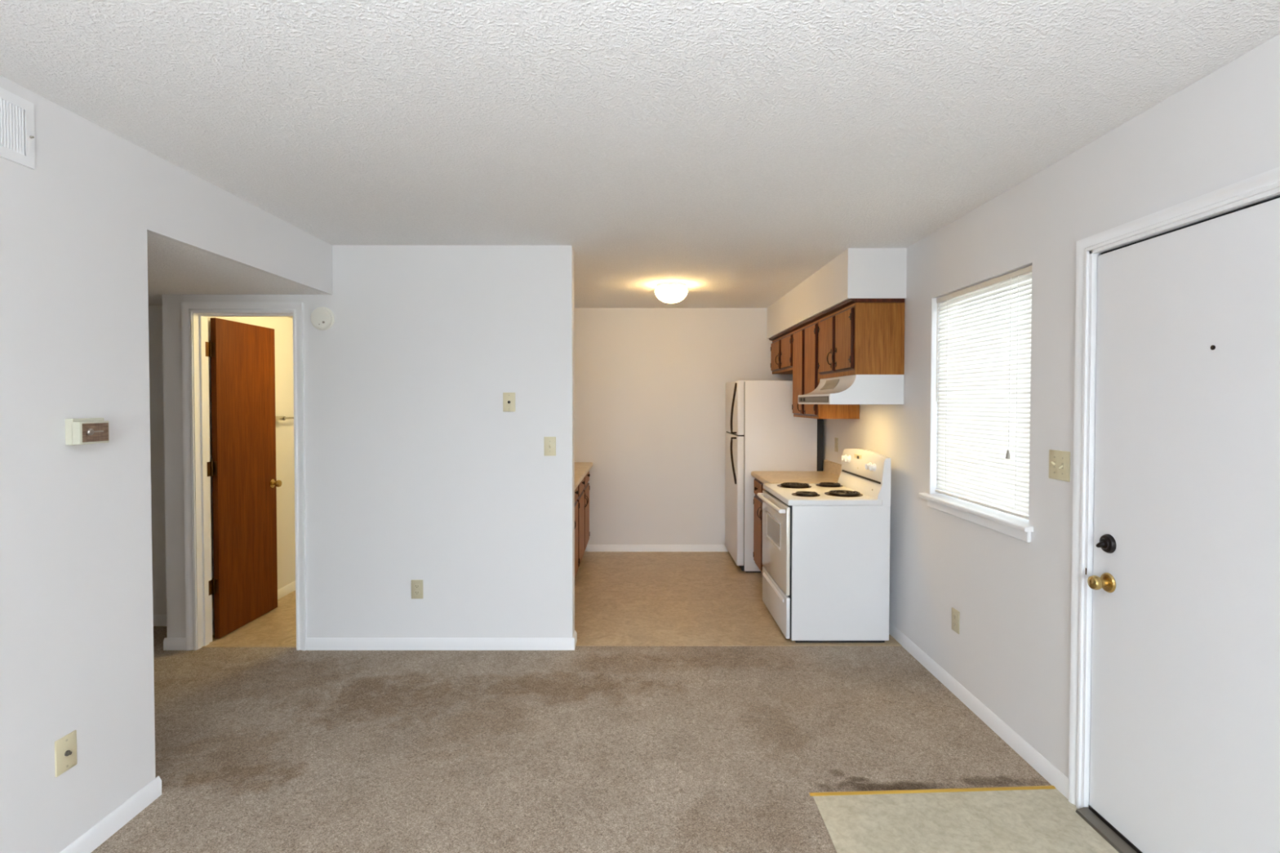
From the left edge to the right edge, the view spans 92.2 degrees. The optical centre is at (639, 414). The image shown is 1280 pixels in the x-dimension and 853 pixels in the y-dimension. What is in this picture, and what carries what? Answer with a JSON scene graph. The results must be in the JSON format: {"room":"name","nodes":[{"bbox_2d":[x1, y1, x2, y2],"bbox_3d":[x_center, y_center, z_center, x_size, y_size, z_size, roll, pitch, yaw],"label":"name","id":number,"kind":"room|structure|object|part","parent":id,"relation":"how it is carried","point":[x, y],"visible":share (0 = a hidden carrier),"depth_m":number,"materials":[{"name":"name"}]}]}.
{"room":"empty living room","nodes":[
{"label":"empty living room","id":0,"kind":"room"},
{"bbox_2d":[148,305,166,614],"bbox_3d":[-4.537,0.195,4.158,3.338,2.440,0.100,0,1,0],"label":"wall","id":1,"kind":"structure","parent":0,"point":[155,312],"depth_m":4.11,"materials":[{"name":"white paint"}]},
{"bbox_2d":[0,75,333,852],"bbox_3d":[-1.899,0.265,0.733,0.120,2.440,5.961,0,1,0],"label":"wall","id":2,"kind":"structure","parent":0,"point":[77,621],"depth_m":2.03,"materials":[{"name":"white paint"}]},
{"bbox_2d":[0,87,35,169],"bbox_3d":[-1.832,-0.838,1.703,0.016,0.197,0.324,0,1,0],"label":"air vent","id":3,"kind":"object","parent":2,"relation":"in","point":[17,145],"visible":1,"depth_m":1.81,"materials":[{"name":"white metal"}]},
{"bbox_2d":[54,729,76,777],"bbox_3d":[-1.832,1.084,1.973,0.018,0.114,0.072,0,1,0],"label":"cable jack","id":4,"kind":"object","parent":2,"relation":"attached to","point":[65,748],"visible":1,"depth_m":1.97,"materials":[{"name":"beige plastic"}]},
{"bbox_2d":[65,417,109,444],"bbox_3d":[-1.810,0.054,2.029,0.062,0.085,0.124,0,1,0],"label":"thermostat","id":5,"kind":"object","parent":2,"relation":"attached to","point":[80,431],"visible":1,"depth_m":1.99,"materials":[{"name":"beige plastic"}]},
{"bbox_2d":[59,775,161,852],"bbox_3d":[-1.832,1.462,0.066,0.013,0.072,4.579,0,1,0],"label":"baseboard","id":6,"kind":"structure","parent":2,"relation":"attached to","point":[104,828],"depth_m":2.15,"materials":[{"name":"white paint"}]},
{"bbox_2d":[146,232,326,305],"bbox_3d":[-4.088,-0.761,3.193,4.432,0.100,1.994,0,1,0],"label":"ceiling","id":7,"kind":"structure","parent":0,"point":[174,268],"depth_m":3.18,"materials":[{"name":"white paint"}]},
{"bbox_2d":[208,316,295,623],"bbox_3d":[-2.813,0.178,5.045,0.112,2.440,2.427,0,1,0],"label":"wall","id":8,"kind":"structure","parent":0,"point":[282,326],"depth_m":4.76,"materials":[{"name":"white paint"}]},
{"bbox_2d":[212,581,295,635],"bbox_3d":[-2.751,1.362,5.024,0.013,0.072,2.317,0,1,0],"label":"baseboard","id":9,"kind":"structure","parent":8,"relation":"attached to","point":[290,588],"depth_m":4.77,"materials":[{"name":"white paint"}]},
{"bbox_2d":[275,416,293,420],"bbox_3d":[-2.721,0.022,4.908,0.072,0.032,0.620,0,1,0],"label":"towel bar","id":10,"kind":"object","parent":8,"relation":"attached to","point":[277,418],"visible":0.38,"depth_m":4.65,"materials":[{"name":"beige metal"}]},
{"bbox_2d":[161,244,574,637],"bbox_3d":[-1.638,0.204,3.774,2.459,2.440,0.120,0,1,0],"label":"wall","id":11,"kind":"structure","parent":0,"point":[416,468],"depth_m":3.71,"materials":[{"name":"white paint"}]},
{"bbox_2d":[181,302,306,650],"bbox_3d":[-2.381,0.369,4.081,0.720,2.097,0.766,0,1,0],"label":"door","id":12,"kind":"structure","parent":11,"relation":"in","point":[242,468],"depth_m":3.88,"materials":[{"name":"brown wood"}]},
{"bbox_2d":[310,306,334,330],"bbox_3d":[-1.903,-0.576,3.678,0.140,0.140,0.040,0,1,0],"label":"smoke detector","id":13,"kind":"object","parent":11,"relation":"attached to","point":[322,318],"visible":1,"depth_m":3.66,"materials":[{"name":"white plastic"}]},
{"bbox_2d":[152,614,577,650],"bbox_3d":[-3.301,1.384,3.928,5.810,0.072,0.412,0,1,0],"label":"baseboard","id":14,"kind":"structure","parent":11,"relation":"attached to","point":[169,643],"depth_m":3.73,"materials":[{"name":"white paint"}]},
{"bbox_2d":[411,579,422,599],"bbox_3d":[-1.349,1.057,3.727,0.072,0.115,0.009,0,1,0],"label":"electrical outlet","id":15,"kind":"object","parent":11,"relation":"attached to","point":[416,584],"visible":1,"depth_m":3.73,"materials":[{"name":"beige plastic"}]},
{"bbox_2d":[413,591,419,595],"bbox_3d":[-1.349,1.077,3.725,0.033,0.025,0.004,0,1,0],"label":"receptacle","id":16,"kind":"object","parent":15,"relation":"attached to","point":[415,593],"depth_m":3.72,"materials":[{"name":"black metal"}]},
{"bbox_2d":[413,584,419,588],"bbox_3d":[-1.349,1.038,3.724,0.033,0.025,0.004,0,1,0],"label":"receptacle","id":17,"kind":"object","parent":15,"relation":"attached to","point":[415,586],"depth_m":3.72,"materials":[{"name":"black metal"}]},
{"bbox_2d":[502,392,515,411],"bbox_3d":[-0.787,-0.075,3.700,0.073,0.115,0.018,0,1,0],"label":"cable jack","id":18,"kind":"object","parent":11,"relation":"attached to","point":[508,398],"visible":1,"depth_m":3.70,"materials":[{"name":"beige plastic"}]},
{"bbox_2d":[544,436,555,455],"bbox_3d":[-0.542,0.191,3.704,0.071,0.115,0.022,0,1,0],"label":"light switch","id":19,"kind":"object","parent":11,"relation":"attached to","point":[549,442],"visible":1,"depth_m":3.71,"materials":[{"name":"beige plastic"}]},
{"bbox_2d":[90,551,1119,852],"bbox_3d":[-2.262,1.509,1.942,8.082,0.104,8.528,0,1,0],"label":"floor","id":20,"kind":"structure","parent":0,"point":[585,748],"depth_m":2.70,"materials":[{"name":"beige carpet"}]},
{"bbox_2d":[574,486,578,577],"bbox_3d":[-0.788,0.980,4.479,0.634,0.854,1.120,0,1,0],"label":"base cabinet","id":21,"kind":"object","parent":20,"relation":"on","point":[576,505],"visible":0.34,"depth_m":4.83,"materials":[{"name":"brown wood"}]},
{"bbox_3d":[-0.510,0.621,4.748,0.018,0.123,0.510,0,1,0],"label":"drawer","id":22,"kind":"part","parent":21,"relation":"part of","materials":[{"name":"brown wood"}]},
{"bbox_3d":[-0.510,0.985,4.755,0.018,0.560,0.510,0,1,0],"label":"door","id":23,"kind":"part","parent":21,"relation":"part of","materials":[{"name":"brown wood"}]},
{"bbox_2d":[574,462,592,489],"bbox_3d":[-0.788,0.550,5.008,0.637,0.300,2.315,0,1,0],"label":"countertop","id":24,"kind":"structure","parent":21,"relation":"on","point":[581,468],"depth_m":5.45,"materials":[{"name":"beige laminate"}]},
{"bbox_2d":[576,471,590,568],"bbox_3d":[-0.789,0.957,5.600,0.634,0.854,1.118,0,1,0],"label":"base cabinet","id":25,"kind":"object","parent":20,"relation":"on","point":[584,487],"visible":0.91,"depth_m":5.45,"materials":[{"name":"brown wood"}]},
{"bbox_3d":[-0.511,0.973,5.326,0.018,0.560,0.509,0,1,0],"label":"door","id":26,"kind":"part","parent":25,"relation":"part of","materials":[{"name":"brown wood"}]},
{"bbox_3d":[-0.511,0.610,5.319,0.018,0.123,0.509,0,1,0],"label":"drawer","id":27,"kind":"part","parent":25,"relation":"part of","materials":[{"name":"brown wood"}]},
{"bbox_3d":[-0.512,0.962,5.875,0.018,0.560,0.509,0,1,0],"label":"door","id":28,"kind":"part","parent":25,"relation":"part of","materials":[{"name":"brown wood"}]},
{"bbox_3d":[-0.512,0.599,5.868,0.018,0.123,0.509,0,1,0],"label":"drawer","id":29,"kind":"part","parent":25,"relation":"part of","materials":[{"name":"brown wood"}]},
{"bbox_2d":[752,478,765,574],"bbox_3d":[1.290,0.970,4.984,0.666,0.854,0.800,0,1,0],"label":"base cabinet","id":30,"kind":"object","parent":20,"relation":"on","point":[758,486],"visible":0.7,"depth_m":5.15,"materials":[{"name":"brown wood"}]},
{"bbox_3d":[0.995,0.988,5.177,0.018,0.562,0.340,0,1,0],"label":"door","id":31,"kind":"part","parent":30,"relation":"part of","materials":[{"name":"brown wood"}]},
{"bbox_3d":[0.995,0.622,5.170,0.018,0.126,0.340,0,1,0],"label":"drawer","id":32,"kind":"part","parent":30,"relation":"part of","materials":[{"name":"brown wood"}]},
{"bbox_2d":[751,459,841,483],"bbox_3d":[1.297,0.471,4.976,0.653,0.140,0.804,0,1,0],"label":"countertop","id":33,"kind":"structure","parent":30,"relation":"on","point":[831,473],"depth_m":5.00,"materials":[{"name":"beige laminate"}]},
{"bbox_2d":[724,380,823,572],"bbox_3d":[1.199,0.539,5.761,0.810,1.686,0.750,0,1,0],"label":"refrigerator","id":34,"kind":"object","parent":20,"relation":"on","point":[763,433],"visible":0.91,"depth_m":5.38,"materials":[{"name":"white metal"}]},
{"bbox_3d":[0.823,0.405,5.427,0.057,0.415,0.020,0,1,0],"label":"handle","id":35,"kind":"part","parent":34,"relation":"part of","materials":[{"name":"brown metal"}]},
{"bbox_3d":[0.823,-0.056,5.418,0.057,0.449,0.020,0,1,0],"label":"handle","id":36,"kind":"part","parent":34,"relation":"part of","materials":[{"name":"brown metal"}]},
{"bbox_3d":[0.879,0.751,5.764,0.060,1.137,0.746,0,1,0],"label":"fridge door","id":37,"kind":"part","parent":34,"relation":"part of","materials":[{"name":"white metal"}]},
{"bbox_3d":[0.880,-0.067,5.748,0.060,0.476,0.746,0,1,0],"label":"freezer door","id":38,"kind":"part","parent":34,"relation":"part of","materials":[{"name":"white metal"}]},
{"bbox_2d":[756,448,891,642],"bbox_3d":[1.203,0.826,4.190,0.688,1.174,0.774,0,1,0],"label":"stove","id":39,"kind":"object","parent":20,"relation":"on","point":[826,545],"visible":1,"depth_m":3.81,"materials":[{"name":"white metal"}]},
{"bbox_3d":[0.883,0.595,4.185,0.049,0.025,0.703,0,1,0],"label":"handle","id":40,"kind":"part","parent":39,"relation":"part of","materials":[{"name":"white plastic"}]},
{"bbox_3d":[0.918,0.842,4.190,0.024,0.550,0.750,0,1,0],"label":"oven door","id":41,"kind":"part","parent":39,"relation":"part of","materials":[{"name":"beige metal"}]},
{"bbox_3d":[0.919,1.259,4.198,0.024,0.256,0.750,0,1,0],"label":"drawer","id":42,"kind":"part","parent":39,"relation":"part of","materials":[{"name":"white metal"}]},
{"bbox_3d":[1.103,0.511,4.408,0.240,0.005,0.240,0,1,0],"label":"burner","id":43,"kind":"part","parent":39,"relation":"part of","materials":[{"name":"brown metal"}]},
{"bbox_3d":[1.076,0.519,3.998,0.180,0.005,0.180,0,1,0],"label":"burner","id":44,"kind":"part","parent":39,"relation":"part of","materials":[{"name":"brown metal"}]},
{"bbox_2d":[763,483,882,506],"bbox_3d":[1.205,0.536,4.184,0.587,0.038,0.774,0,1,0],"label":"cooktop","id":45,"kind":"object","parent":39,"relation":"in","point":[784,494],"depth_m":3.96,"materials":[{"name":"white metal"}]},
{"bbox_3d":[1.365,0.510,4.443,0.188,0.005,0.188,0,1,0],"label":"burner","id":46,"kind":"part","parent":39,"relation":"part of","materials":[{"name":"brown metal"}]},
{"bbox_3d":[1.329,0.518,4.023,0.240,0.005,0.240,0,1,0],"label":"burner","id":47,"kind":"part","parent":39,"relation":"part of","materials":[{"name":"brown metal"}]},
{"bbox_3d":[1.506,0.300,4.249,0.008,0.052,0.140,0,1,0],"label":"clock panel","id":48,"kind":"part","parent":39,"relation":"part of","materials":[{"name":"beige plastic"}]},
{"bbox_2d":[808,785,1055,795],"bbox_3d":[1.130,1.448,2.375,0.965,0.005,0.020,0,1,-3],"label":"carpet strip","id":49,"kind":"object","parent":20,"relation":"on","point":[1042,787],"visible":1,"depth_m":2.37,"materials":[{"name":"gold metal"}]},
{"bbox_2d":[0,0,1279,307],"bbox_3d":[-0.045,-1.029,1.934,3.650,0.100,8.608,0,1,0],"label":"ceiling","id":50,"kind":"structure","parent":0,"point":[731,151],"depth_m":1.96,"materials":[{"name":"white paint"}]},
{"bbox_2d":[654,281,687,302],"bbox_3d":[0.249,-0.966,4.922,0.262,0.145,0.262,0,1,0],"label":"ceiling light","id":51,"kind":"object","parent":50,"relation":"attached to","point":[668,291],"visible":1,"depth_m":4.83,"materials":[{"name":"white glass"}]},
{"bbox_2d":[573,307,792,551],"bbox_3d":[-0.549,0.145,6.221,4.644,2.460,0.120,0,1,0],"label":"wall","id":52,"kind":"structure","parent":0,"point":[650,383],"depth_m":6.16,"materials":[{"name":"white paint"}]},
{"bbox_2d":[586,544,728,551],"bbox_3d":[0.547,1.341,6.181,2.152,0.072,0.013,0,1,0],"label":"baseboard","id":53,"kind":"structure","parent":52,"relation":"attached to","point":[590,548],"depth_m":6.17,"materials":[{"name":"white paint"}]},
{"bbox_2d":[766,248,906,338],"bbox_3d":[1.446,-0.886,4.952,0.358,0.304,2.383,0,1,0],"label":"soffit","id":54,"kind":"structure","parent":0,"point":[855,273],"depth_m":3.84,"materials":[{"name":"white paint"}]},
{"bbox_2d":[822,34,1279,777],"bbox_3d":[1.704,0.241,2.012,0.150,2.440,8.508,0,1,0],"label":"wall","id":55,"kind":"structure","parent":0,"point":[1011,651],"depth_m":2.55,"materials":[{"name":"white paint"}]},
{"bbox_2d":[770,331,794,373],"bbox_3d":[1.447,-0.564,5.716,0.350,0.335,0.863,0,1,0],"label":"upper cabinet","id":56,"kind":"object","parent":55,"relation":"attached to","point":[781,348],"visible":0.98,"depth_m":5.66,"materials":[{"name":"brown wood"}]},
{"bbox_3d":[1.311,-0.568,5.947,0.018,0.274,0.360,0,1,0],"label":"door","id":57,"kind":"part","parent":56,"relation":"part of","materials":[{"name":"brown wood"}]},
{"bbox_3d":[1.312,-0.559,5.507,0.018,0.274,0.370,0,1,0],"label":"door","id":58,"kind":"part","parent":56,"relation":"part of","materials":[{"name":"brown wood"}]},
{"bbox_2d":[791,319,859,418],"bbox_3d":[1.448,-0.346,4.918,0.350,0.740,0.741,0,1,0],"label":"upper cabinet","id":59,"kind":"object","parent":55,"relation":"attached to","point":[806,380],"visible":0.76,"depth_m":4.76,"materials":[{"name":"brown wood"}]},
{"bbox_3d":[1.312,-0.347,5.104,0.018,0.681,0.307,0,1,0],"label":"door","id":60,"kind":"part","parent":59,"relation":"part of","materials":[{"name":"brown wood"}]},
{"bbox_3d":[1.321,-0.343,4.922,0.002,0.705,0.696,0,1,0],"label":"frame","id":61,"kind":"part","parent":59,"relation":"part of","materials":[{"name":"brown wood"}]},
{"bbox_3d":[1.312,-0.340,4.735,0.018,0.681,0.298,0,1,0],"label":"door","id":62,"kind":"part","parent":59,"relation":"part of","materials":[{"name":"brown wood"}]},
{"bbox_2d":[834,437,838,452],"bbox_3d":[1.620,0.249,5.088,0.009,0.115,0.072,0,1,0],"label":"electrical outlet","id":63,"kind":"object","parent":55,"relation":"attached to","point":[836,440],"visible":1,"depth_m":5.08,"materials":[{"name":"beige plastic"}]},
{"bbox_2d":[817,302,904,378],"bbox_3d":[1.449,-0.477,4.163,0.350,0.446,0.760,0,1,0],"label":"upper cabinet","id":64,"kind":"object","parent":55,"relation":"attached to","point":[857,338],"visible":1,"depth_m":3.79,"materials":[{"name":"brown wood"}]},
{"bbox_3d":[1.313,-0.485,4.336,0.018,0.374,0.330,0,1,0],"label":"door","id":65,"kind":"part","parent":64,"relation":"part of","materials":[{"name":"brown wood"}]},
{"bbox_3d":[1.289,-0.383,4.203,0.030,0.129,0.014,0,1,0],"label":"handle","id":66,"kind":"part","parent":64,"relation":"part of","materials":[{"name":"brown metal"}]},
{"bbox_3d":[1.290,-0.381,4.093,0.030,0.129,0.014,0,1,0],"label":"handle","id":67,"kind":"part","parent":64,"relation":"part of","materials":[{"name":"brown metal"}]},
{"bbox_2d":[768,298,904,341],"bbox_3d":[1.449,-0.722,4.952,0.332,0.024,2.384,0,1,0],"label":"trim","id":68,"kind":"structure","parent":64,"relation":"attached to","point":[851,301],"depth_m":4.13,"materials":[{"name":"brown wood"}]},
{"bbox_3d":[1.322,-0.481,4.154,0.002,0.398,0.717,0,1,0],"label":"frame","id":69,"kind":"part","parent":64,"relation":"part of","materials":[{"name":"brown wood"}]},
{"bbox_3d":[1.314,-0.478,3.965,0.018,0.374,0.313,0,1,0],"label":"door","id":70,"kind":"part","parent":64,"relation":"part of","materials":[{"name":"brown wood"}]},
{"bbox_2d":[798,374,903,404],"bbox_3d":[1.393,-0.162,4.170,0.462,0.184,0.756,0,1,0],"label":"range hood","id":71,"kind":"object","parent":64,"relation":"attached to","point":[854,388],"visible":1,"depth_m":3.79,"materials":[{"name":"white metal"}]},
{"bbox_3d":[1.167,-0.103,4.170,0.003,0.040,0.710,0,1,0],"label":"control panel","id":72,"kind":"part","parent":71,"relation":"part of","materials":[{"name":"brown"}]},
{"bbox_2d":[820,378,839,390],"bbox_3d":[1.306,-0.205,4.239,0.051,0.071,0.280,0,1,0],"label":"vent grille","id":73,"kind":"object","parent":71,"relation":"attached to","point":[830,384],"depth_m":4.22,"materials":[{"name":"beige metal"}]},
{"bbox_2d":[951,607,959,634],"bbox_3d":[1.623,1.060,3.169,0.009,0.115,0.072,0,1,0],"label":"electrical outlet","id":74,"kind":"object","parent":55,"relation":"attached to","point":[955,614],"visible":1,"depth_m":3.16,"materials":[{"name":"beige plastic"}]},
{"bbox_2d":[918,273,1033,542],"bbox_3d":[1.677,-0.059,3.022,0.172,1.165,0.969,0,1,0],"label":"window","id":75,"kind":"structure","parent":55,"relation":"in","point":[1015,526],"depth_m":2.94,"materials":[{"name":"white paint"}]},
{"bbox_3d":[1.659,0.464,3.033,0.137,0.024,0.969,0,1,0],"label":"sill","id":76,"kind":"part","parent":75,"relation":"part of","materials":[{"name":"white paint"}]},
{"bbox_2d":[934,265,1031,519],"bbox_3d":[1.653,-0.099,3.004,0.046,1.078,0.859,0,1,0],"label":"window blind","id":77,"kind":"object","parent":75,"relation":"attached to","point":[984,414],"visible":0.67,"depth_m":2.95,"materials":[{"name":"white plastic"}]},
{"bbox_3d":[1.648,-0.099,3.314,0.002,1.037,0.002,0,1,15],"label":"ladder cord","id":78,"kind":"part","parent":77,"relation":"part of","materials":[{"name":"white fabric"}]},
{"bbox_3d":[1.661,0.433,3.015,0.026,0.014,0.855,0,1,0],"label":"rail","id":79,"kind":"part","parent":77,"relation":"part of","materials":[{"name":"white plastic"}]},
{"bbox_3d":[1.643,-0.227,2.736,0.002,0.767,0.002,0,1,0],"label":"lift cord","id":80,"kind":"part","parent":77,"relation":"part of","materials":[{"name":"white fabric"}]},
{"bbox_3d":[1.649,-0.086,2.695,0.002,1.037,0.002,0,1,-15],"label":"ladder cord","id":81,"kind":"part","parent":77,"relation":"part of","materials":[{"name":"white fabric"}]},
{"bbox_3d":[1.743,-0.093,3.008,0.040,1.097,0.877,0,1,0],"label":"frame","id":82,"kind":"part","parent":75,"relation":"part of","materials":[{"name":"white paint"}]},
{"bbox_3d":[1.742,-0.093,3.008,0.005,1.017,0.797,0,1,0],"label":"glass","id":83,"kind":"part","parent":75,"relation":"part of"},
{"bbox_2d":[888,621,1068,799],"bbox_3d":[1.623,1.437,1.406,0.013,0.072,7.250,0,1,0],"label":"baseboard","id":84,"kind":"structure","parent":55,"relation":"attached to","point":[1037,761],"depth_m":2.85,"materials":[{"name":"white paint"}]},
{"bbox_2d":[1048,449,1070,481],"bbox_3d":[1.617,0.196,2.388,0.022,0.114,0.115,0,1,0],"label":"light switch","id":85,"kind":"object","parent":55,"relation":"attached to","point":[1059,460],"visible":1,"depth_m":2.38,"materials":[{"name":"beige plastic"}]},
{"bbox_2d":[1068,166,1279,852],"bbox_3d":[1.678,0.418,1.777,0.202,2.095,1.037,0,1,0],"label":"door","id":86,"kind":"structure","parent":55,"relation":"in","point":[1174,747],"depth_m":1.87,"materials":[{"name":"white paint"}]}
]}

